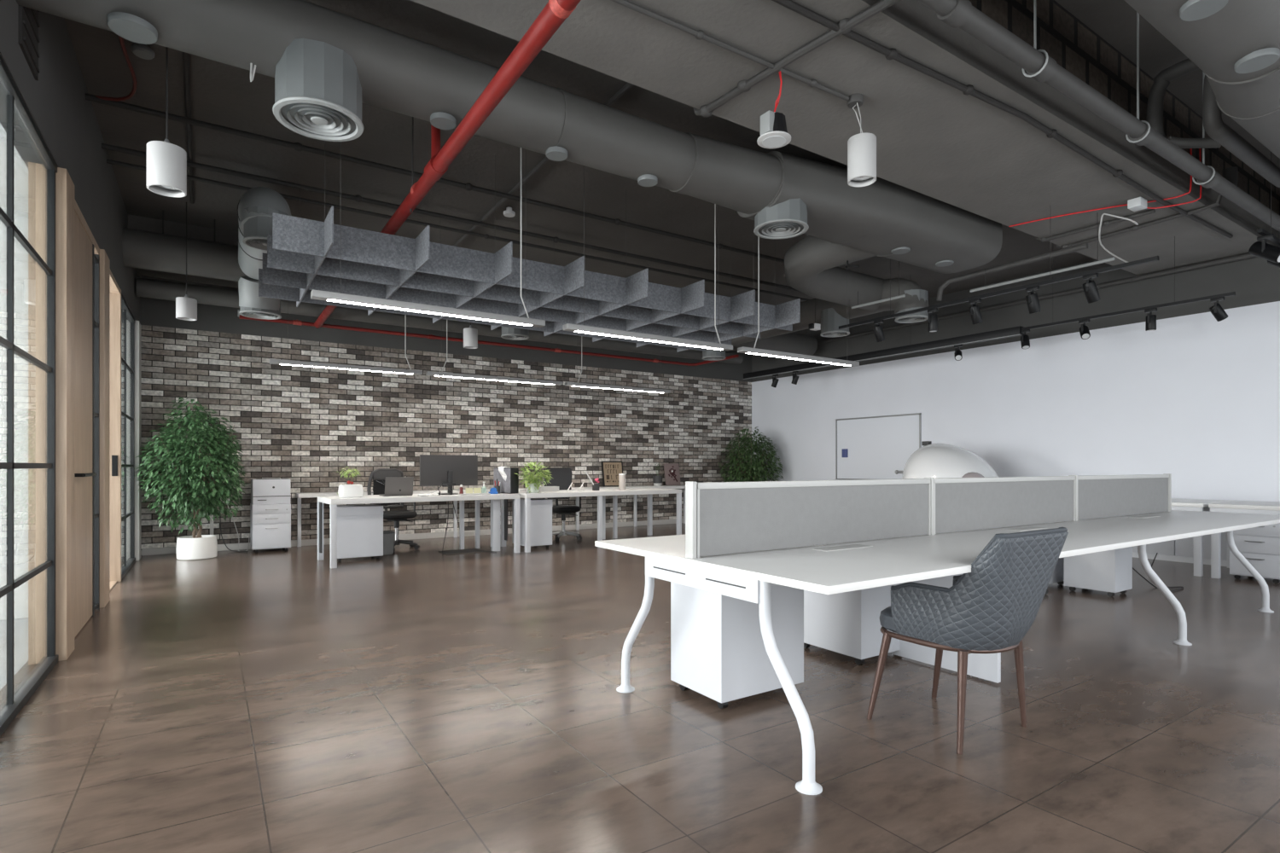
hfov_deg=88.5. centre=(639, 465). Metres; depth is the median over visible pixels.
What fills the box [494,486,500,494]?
cup
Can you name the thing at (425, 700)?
floor
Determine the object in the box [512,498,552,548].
pedestal
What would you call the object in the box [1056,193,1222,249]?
conduit
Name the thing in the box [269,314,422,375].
linear light
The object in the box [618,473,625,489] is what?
glass candle
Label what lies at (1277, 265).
track spotlight
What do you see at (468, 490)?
note card
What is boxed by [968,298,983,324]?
track spotlight
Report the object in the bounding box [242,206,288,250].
air diffuser
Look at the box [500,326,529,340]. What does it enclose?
air diffuser
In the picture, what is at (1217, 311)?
track spotlight
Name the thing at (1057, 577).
pedestal
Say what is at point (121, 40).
cable
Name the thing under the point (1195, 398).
wall
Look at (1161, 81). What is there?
drain pipe
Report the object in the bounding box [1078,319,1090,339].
track spotlight
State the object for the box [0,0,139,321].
wall
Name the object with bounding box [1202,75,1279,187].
drain pipe
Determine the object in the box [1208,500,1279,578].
office desk
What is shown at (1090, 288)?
track spotlight
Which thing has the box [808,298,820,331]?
sensor
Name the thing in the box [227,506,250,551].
power cable
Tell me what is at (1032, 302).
track spotlight
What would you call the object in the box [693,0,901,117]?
conduit
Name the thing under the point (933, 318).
track spotlight
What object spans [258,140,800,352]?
acoustic baffle
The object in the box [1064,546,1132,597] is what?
pedestal
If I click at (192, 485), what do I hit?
potted ficus
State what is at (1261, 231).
track
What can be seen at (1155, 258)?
track
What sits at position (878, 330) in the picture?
track spotlight
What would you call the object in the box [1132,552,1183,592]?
power cable
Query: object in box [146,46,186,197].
pendant
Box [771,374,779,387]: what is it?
track spotlight
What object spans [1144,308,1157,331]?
track spotlight
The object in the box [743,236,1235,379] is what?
track
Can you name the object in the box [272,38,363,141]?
air diffuser
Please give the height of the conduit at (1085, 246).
0.251 m
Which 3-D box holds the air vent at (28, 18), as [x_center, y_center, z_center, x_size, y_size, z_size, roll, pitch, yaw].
[-2.892,-2.285,3.114,0.020,0.750,0.340,0,0,-33]
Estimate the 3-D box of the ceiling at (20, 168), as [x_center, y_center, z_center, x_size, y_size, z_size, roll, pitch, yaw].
[-4.813,-1.905,1.986,4.129,0.150,12.200,0,0,-33]
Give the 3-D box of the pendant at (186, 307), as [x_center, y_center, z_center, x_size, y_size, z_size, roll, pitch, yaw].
[-4.574,-2.070,6.627,0.176,1.180,0.176,0,0,-33]
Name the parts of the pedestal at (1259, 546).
drawer, drawer, drawer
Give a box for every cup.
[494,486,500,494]
[585,471,599,490]
[592,483,599,490]
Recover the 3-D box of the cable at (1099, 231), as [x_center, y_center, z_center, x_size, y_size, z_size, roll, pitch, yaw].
[4.172,-1.996,5.723,0.053,0.667,0.746,0,0,14]
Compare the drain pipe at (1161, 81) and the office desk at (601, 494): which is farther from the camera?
the office desk at (601, 494)
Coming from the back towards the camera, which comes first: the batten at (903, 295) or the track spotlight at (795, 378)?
the track spotlight at (795, 378)
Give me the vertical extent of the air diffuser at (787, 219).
0.223 m
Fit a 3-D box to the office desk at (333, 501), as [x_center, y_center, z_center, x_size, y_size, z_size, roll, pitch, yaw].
[-2.693,0.743,8.141,2.240,0.755,0.820,0,0,-36]
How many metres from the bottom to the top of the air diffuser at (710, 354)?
0.318 m
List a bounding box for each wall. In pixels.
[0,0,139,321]
[139,275,751,548]
[751,231,1279,501]
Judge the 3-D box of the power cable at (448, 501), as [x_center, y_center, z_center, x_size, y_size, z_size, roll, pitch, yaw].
[-2.196,0.750,8.475,0.687,0.742,0.134,0,0,-10]
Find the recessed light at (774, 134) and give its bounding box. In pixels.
[756,70,791,148]
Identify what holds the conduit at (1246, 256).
attached to the wall at (1195, 398)
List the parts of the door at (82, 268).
lever handle, sidelight frame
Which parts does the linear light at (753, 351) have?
power cord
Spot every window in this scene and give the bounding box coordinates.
[0,54,58,737]
[0,215,28,620]
[121,293,135,579]
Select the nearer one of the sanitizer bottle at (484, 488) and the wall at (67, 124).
the wall at (67, 124)
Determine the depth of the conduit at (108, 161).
7.18 m
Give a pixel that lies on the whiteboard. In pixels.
(877, 446)
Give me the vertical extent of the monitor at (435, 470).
0.500 m
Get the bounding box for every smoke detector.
[130,42,154,59]
[503,207,515,217]
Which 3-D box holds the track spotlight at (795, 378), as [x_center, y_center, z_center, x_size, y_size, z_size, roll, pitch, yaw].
[2.591,-1.465,10.974,0.111,0.229,0.128,0,0,-33]
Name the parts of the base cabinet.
door, door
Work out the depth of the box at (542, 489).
9.09 m
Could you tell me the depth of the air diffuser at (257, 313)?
7.42 m
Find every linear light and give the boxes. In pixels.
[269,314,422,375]
[310,147,545,327]
[425,320,562,385]
[562,165,733,351]
[564,336,670,393]
[737,236,859,366]
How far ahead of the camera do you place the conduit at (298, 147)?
5.62 m
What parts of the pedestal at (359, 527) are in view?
rail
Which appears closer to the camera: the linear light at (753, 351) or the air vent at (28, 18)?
the air vent at (28, 18)
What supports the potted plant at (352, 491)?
on the office desk at (333, 501)
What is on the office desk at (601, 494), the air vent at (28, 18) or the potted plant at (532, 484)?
the potted plant at (532, 484)
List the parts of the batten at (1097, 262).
rail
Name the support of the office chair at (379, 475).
on the floor
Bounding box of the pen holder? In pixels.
[494,479,500,494]
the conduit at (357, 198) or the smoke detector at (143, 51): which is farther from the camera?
the conduit at (357, 198)
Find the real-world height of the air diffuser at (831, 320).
0.318 m
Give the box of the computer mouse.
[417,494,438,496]
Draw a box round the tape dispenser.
[488,488,497,494]
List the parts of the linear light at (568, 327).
power cord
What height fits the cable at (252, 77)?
0.503 m
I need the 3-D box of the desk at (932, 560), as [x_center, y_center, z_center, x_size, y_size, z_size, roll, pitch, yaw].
[2.398,0.749,4.147,5.300,0.743,1.495,0,0,-33]
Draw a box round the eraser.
[841,448,848,457]
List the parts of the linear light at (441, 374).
power cord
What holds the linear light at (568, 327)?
hanging from the ceiling at (222, 94)
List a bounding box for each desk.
[295,485,685,546]
[317,492,519,568]
[500,488,681,552]
[594,510,1279,795]
[1171,498,1238,576]
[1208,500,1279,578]
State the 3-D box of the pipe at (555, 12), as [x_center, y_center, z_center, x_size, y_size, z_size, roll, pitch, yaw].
[-1.749,-2.270,4.946,0.116,0.780,9.790,0,0,-33]
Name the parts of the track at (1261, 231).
rail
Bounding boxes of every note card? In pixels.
[465,488,472,493]
[473,488,481,493]
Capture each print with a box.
[601,461,623,487]
[663,463,680,485]
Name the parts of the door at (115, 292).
strike plate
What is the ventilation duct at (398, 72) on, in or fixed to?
hanging from the ceiling at (222, 94)
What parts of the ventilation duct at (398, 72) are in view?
duct cap, duct cap, duct cap, duct cap, duct cap, duct cap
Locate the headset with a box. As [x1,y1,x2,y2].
[436,484,452,495]
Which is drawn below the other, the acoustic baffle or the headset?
the headset
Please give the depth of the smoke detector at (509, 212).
6.75 m
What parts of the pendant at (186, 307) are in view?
lamp shade, cord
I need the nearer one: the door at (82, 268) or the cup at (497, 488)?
the door at (82, 268)
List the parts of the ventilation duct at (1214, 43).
duct cap, duct cap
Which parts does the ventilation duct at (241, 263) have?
hanger rod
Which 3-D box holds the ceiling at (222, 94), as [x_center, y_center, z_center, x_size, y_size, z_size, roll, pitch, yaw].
[-0.084,-2.910,8.233,10.630,0.500,7.100,0,0,-33]
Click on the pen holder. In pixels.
(497, 487)
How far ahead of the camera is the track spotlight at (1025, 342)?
7.85 m
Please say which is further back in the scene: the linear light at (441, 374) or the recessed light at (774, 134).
the linear light at (441, 374)
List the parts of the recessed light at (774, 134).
driver plate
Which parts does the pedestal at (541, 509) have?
rail, panel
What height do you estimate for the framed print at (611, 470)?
0.457 m
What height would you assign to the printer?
0.331 m
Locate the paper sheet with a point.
(501, 471)
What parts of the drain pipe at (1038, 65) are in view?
hanger rod, hanger rod, hanger rod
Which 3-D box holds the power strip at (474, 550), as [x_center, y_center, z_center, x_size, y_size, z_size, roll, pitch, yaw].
[-2.313,1.115,8.541,0.500,0.007,0.380,0,0,-33]
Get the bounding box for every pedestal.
[250,503,290,552]
[337,504,383,562]
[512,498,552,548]
[670,581,803,709]
[803,583,899,664]
[1048,557,1064,585]
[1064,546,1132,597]
[1229,523,1279,583]
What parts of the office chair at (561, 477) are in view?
backrest, seat, armrest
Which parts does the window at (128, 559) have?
pane, pane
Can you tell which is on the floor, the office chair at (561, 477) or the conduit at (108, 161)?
the office chair at (561, 477)
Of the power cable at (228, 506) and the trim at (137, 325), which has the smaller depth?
the trim at (137, 325)
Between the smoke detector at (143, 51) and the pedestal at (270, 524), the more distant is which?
the pedestal at (270, 524)
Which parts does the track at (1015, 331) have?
rail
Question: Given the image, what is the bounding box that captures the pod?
[894,441,998,478]
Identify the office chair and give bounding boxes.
[366,468,419,552]
[543,467,586,541]
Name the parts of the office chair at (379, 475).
frame, seat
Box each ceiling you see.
[0,122,28,217]
[64,0,1094,305]
[1054,0,1279,164]
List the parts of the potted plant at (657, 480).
pot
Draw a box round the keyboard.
[458,493,490,495]
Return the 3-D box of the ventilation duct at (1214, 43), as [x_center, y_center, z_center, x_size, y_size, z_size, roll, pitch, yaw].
[3.710,-2.324,3.825,8.600,0.537,0.612,0,0,-33]
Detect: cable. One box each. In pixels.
[95,34,137,101]
[219,511,248,552]
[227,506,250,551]
[250,63,255,81]
[442,500,495,553]
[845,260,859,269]
[1009,148,1192,226]
[1098,213,1128,262]
[1104,213,1138,225]
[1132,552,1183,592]
[1146,148,1201,209]
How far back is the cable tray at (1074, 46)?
4.70 m
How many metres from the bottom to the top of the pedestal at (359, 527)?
0.639 m
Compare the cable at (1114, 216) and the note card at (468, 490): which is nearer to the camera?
the cable at (1114, 216)
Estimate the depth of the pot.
7.82 m
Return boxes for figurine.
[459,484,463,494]
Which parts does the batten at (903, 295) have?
rail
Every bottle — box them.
[481,482,486,493]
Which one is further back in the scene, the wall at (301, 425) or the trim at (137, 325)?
the wall at (301, 425)
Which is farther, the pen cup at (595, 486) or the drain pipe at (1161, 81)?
the pen cup at (595, 486)
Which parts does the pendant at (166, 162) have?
lamp shade, cord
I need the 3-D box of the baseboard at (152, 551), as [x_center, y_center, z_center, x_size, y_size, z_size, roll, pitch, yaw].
[-1.923,0.810,11.011,10.260,0.620,0.034,0,0,-33]
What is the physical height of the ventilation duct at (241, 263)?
0.919 m
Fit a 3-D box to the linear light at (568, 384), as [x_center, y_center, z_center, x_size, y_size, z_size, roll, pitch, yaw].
[-0.296,-1.704,9.732,1.780,1.152,0.090,0,0,-33]
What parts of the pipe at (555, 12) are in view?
hanger rod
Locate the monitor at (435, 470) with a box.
[419,454,477,494]
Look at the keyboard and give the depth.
8.22 m
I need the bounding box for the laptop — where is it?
[378,477,413,496]
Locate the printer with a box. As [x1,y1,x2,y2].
[250,478,290,505]
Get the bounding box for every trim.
[128,214,806,351]
[134,320,141,560]
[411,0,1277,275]
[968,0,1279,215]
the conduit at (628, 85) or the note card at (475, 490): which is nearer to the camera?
the conduit at (628, 85)
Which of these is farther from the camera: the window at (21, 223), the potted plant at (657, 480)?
the potted plant at (657, 480)
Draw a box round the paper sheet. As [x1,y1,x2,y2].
[498,466,506,481]
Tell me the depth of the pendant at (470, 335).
8.16 m
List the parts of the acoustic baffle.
cross panel, cross panel, cross panel, long panel, long panel, long panel, long panel, cross panel, cross panel, cross panel, cross panel, cross panel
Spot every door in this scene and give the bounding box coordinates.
[28,162,110,664]
[110,270,121,590]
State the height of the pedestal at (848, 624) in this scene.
0.599 m
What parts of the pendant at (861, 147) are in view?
lamp shade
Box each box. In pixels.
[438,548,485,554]
[539,486,558,492]
[1127,197,1146,211]
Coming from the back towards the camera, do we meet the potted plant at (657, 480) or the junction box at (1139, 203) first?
the potted plant at (657, 480)
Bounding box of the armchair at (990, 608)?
[866,527,1068,755]
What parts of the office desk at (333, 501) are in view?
leg, rail, leg, leg, leg, leg, leg, leg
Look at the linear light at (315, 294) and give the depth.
4.82 m
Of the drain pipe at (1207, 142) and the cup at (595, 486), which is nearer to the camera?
the drain pipe at (1207, 142)
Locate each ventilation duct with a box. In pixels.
[15,0,1002,345]
[122,186,817,355]
[1123,0,1279,158]
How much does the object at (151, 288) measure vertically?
0.220 m
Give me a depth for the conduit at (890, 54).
4.07 m
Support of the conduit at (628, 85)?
attached to the ceiling at (222, 94)
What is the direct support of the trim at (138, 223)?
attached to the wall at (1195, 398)
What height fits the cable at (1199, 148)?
0.505 m
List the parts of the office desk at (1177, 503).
leg, leg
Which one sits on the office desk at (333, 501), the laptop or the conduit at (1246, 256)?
the laptop
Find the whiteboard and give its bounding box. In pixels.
[835,413,921,479]
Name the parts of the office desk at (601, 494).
leg, rail, leg, leg, leg, leg, leg, leg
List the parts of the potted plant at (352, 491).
pot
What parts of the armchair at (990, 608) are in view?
leg, seat, leg, seat frame, leg, leg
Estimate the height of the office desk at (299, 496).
0.745 m
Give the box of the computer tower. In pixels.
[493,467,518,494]
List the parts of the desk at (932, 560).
leg, leg, panel, leg, leg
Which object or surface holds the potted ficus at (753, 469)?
on the floor
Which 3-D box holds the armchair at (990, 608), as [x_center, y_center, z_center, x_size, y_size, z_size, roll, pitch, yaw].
[1.376,0.686,2.797,0.512,0.872,0.630,0,0,-33]
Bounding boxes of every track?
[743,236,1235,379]
[838,256,1159,329]
[1257,151,1279,246]
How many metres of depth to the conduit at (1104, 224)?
6.33 m
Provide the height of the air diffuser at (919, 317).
0.318 m
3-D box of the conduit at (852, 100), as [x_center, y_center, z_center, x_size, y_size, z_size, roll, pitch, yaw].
[0.427,-2.308,3.607,2.271,0.046,0.100,0,0,-31]
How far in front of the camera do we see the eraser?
11.74 m
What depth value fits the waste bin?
8.24 m
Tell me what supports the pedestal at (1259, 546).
on the floor
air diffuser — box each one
[238,299,281,319]
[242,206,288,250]
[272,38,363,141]
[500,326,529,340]
[702,348,725,360]
[753,197,808,239]
[820,308,849,337]
[894,289,928,323]
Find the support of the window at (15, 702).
in the wall at (67, 124)
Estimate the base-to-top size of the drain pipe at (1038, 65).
0.882 m
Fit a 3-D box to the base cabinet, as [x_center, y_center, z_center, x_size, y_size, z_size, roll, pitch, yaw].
[6.133,0.860,7.968,0.116,0.520,1.800,0,0,-33]
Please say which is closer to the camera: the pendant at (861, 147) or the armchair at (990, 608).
the armchair at (990, 608)
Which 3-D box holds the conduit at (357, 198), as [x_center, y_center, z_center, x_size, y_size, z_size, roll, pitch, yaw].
[-0.293,-2.570,7.904,9.620,0.066,0.084,0,0,-33]
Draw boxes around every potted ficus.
[133,397,248,560]
[717,426,783,482]
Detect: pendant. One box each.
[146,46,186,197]
[175,202,197,320]
[463,322,477,349]
[847,102,876,186]
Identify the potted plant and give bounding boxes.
[337,466,363,498]
[515,461,552,493]
[652,464,662,486]
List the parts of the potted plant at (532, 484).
pot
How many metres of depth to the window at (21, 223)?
4.81 m
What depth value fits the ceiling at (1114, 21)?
4.76 m
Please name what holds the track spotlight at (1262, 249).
hanging from the track at (1261, 231)
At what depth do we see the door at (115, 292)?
6.33 m
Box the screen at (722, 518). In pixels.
[685,473,1171,558]
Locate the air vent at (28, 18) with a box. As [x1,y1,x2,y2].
[18,5,39,80]
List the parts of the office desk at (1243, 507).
leg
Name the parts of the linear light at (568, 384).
power cord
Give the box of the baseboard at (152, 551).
[141,515,683,555]
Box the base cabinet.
[1132,532,1227,566]
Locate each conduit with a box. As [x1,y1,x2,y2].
[84,93,784,263]
[101,142,799,291]
[106,158,808,301]
[181,51,194,203]
[453,82,634,246]
[610,0,863,108]
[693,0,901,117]
[771,0,1233,238]
[817,246,1279,344]
[936,242,1088,301]
[1036,209,1155,242]
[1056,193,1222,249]
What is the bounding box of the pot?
[175,535,217,560]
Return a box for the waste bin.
[383,531,395,555]
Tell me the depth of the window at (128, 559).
7.17 m
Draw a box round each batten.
[851,261,905,308]
[970,212,1114,292]
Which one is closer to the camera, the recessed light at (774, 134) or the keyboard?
the recessed light at (774, 134)
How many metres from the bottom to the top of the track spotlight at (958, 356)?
0.215 m
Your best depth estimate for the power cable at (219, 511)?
8.57 m
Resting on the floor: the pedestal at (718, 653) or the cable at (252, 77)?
the pedestal at (718, 653)
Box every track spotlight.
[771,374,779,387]
[791,371,799,384]
[872,320,884,342]
[927,308,938,331]
[954,344,962,360]
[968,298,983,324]
[1020,329,1029,349]
[1025,285,1041,314]
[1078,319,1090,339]
[1082,273,1100,303]
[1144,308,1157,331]
[1209,296,1227,321]
[1248,233,1279,263]
[1267,246,1279,267]
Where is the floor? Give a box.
[0,523,1279,852]
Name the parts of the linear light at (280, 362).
power cord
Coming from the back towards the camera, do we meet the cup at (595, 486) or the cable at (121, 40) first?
the cup at (595, 486)
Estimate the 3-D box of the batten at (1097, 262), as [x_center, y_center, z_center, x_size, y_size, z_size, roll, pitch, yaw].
[3.890,-2.083,6.450,0.030,0.475,1.320,0,0,-34]
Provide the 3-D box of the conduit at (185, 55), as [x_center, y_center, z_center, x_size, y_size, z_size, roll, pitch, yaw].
[-3.399,-2.620,4.946,0.036,0.034,3.800,0,0,-34]
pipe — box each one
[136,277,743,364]
[237,310,738,366]
[314,0,580,328]
[916,0,1279,232]
[1146,58,1238,186]
[1167,136,1221,148]
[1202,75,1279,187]
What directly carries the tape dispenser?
on the office desk at (333, 501)
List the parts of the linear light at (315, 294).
power cord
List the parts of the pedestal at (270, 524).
drawer, drawer, drawer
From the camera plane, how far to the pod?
8.53 m
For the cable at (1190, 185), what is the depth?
5.92 m
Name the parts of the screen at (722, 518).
post, panel frame, fabric panel, post, fabric panel, panel frame, post, fabric panel, panel frame, post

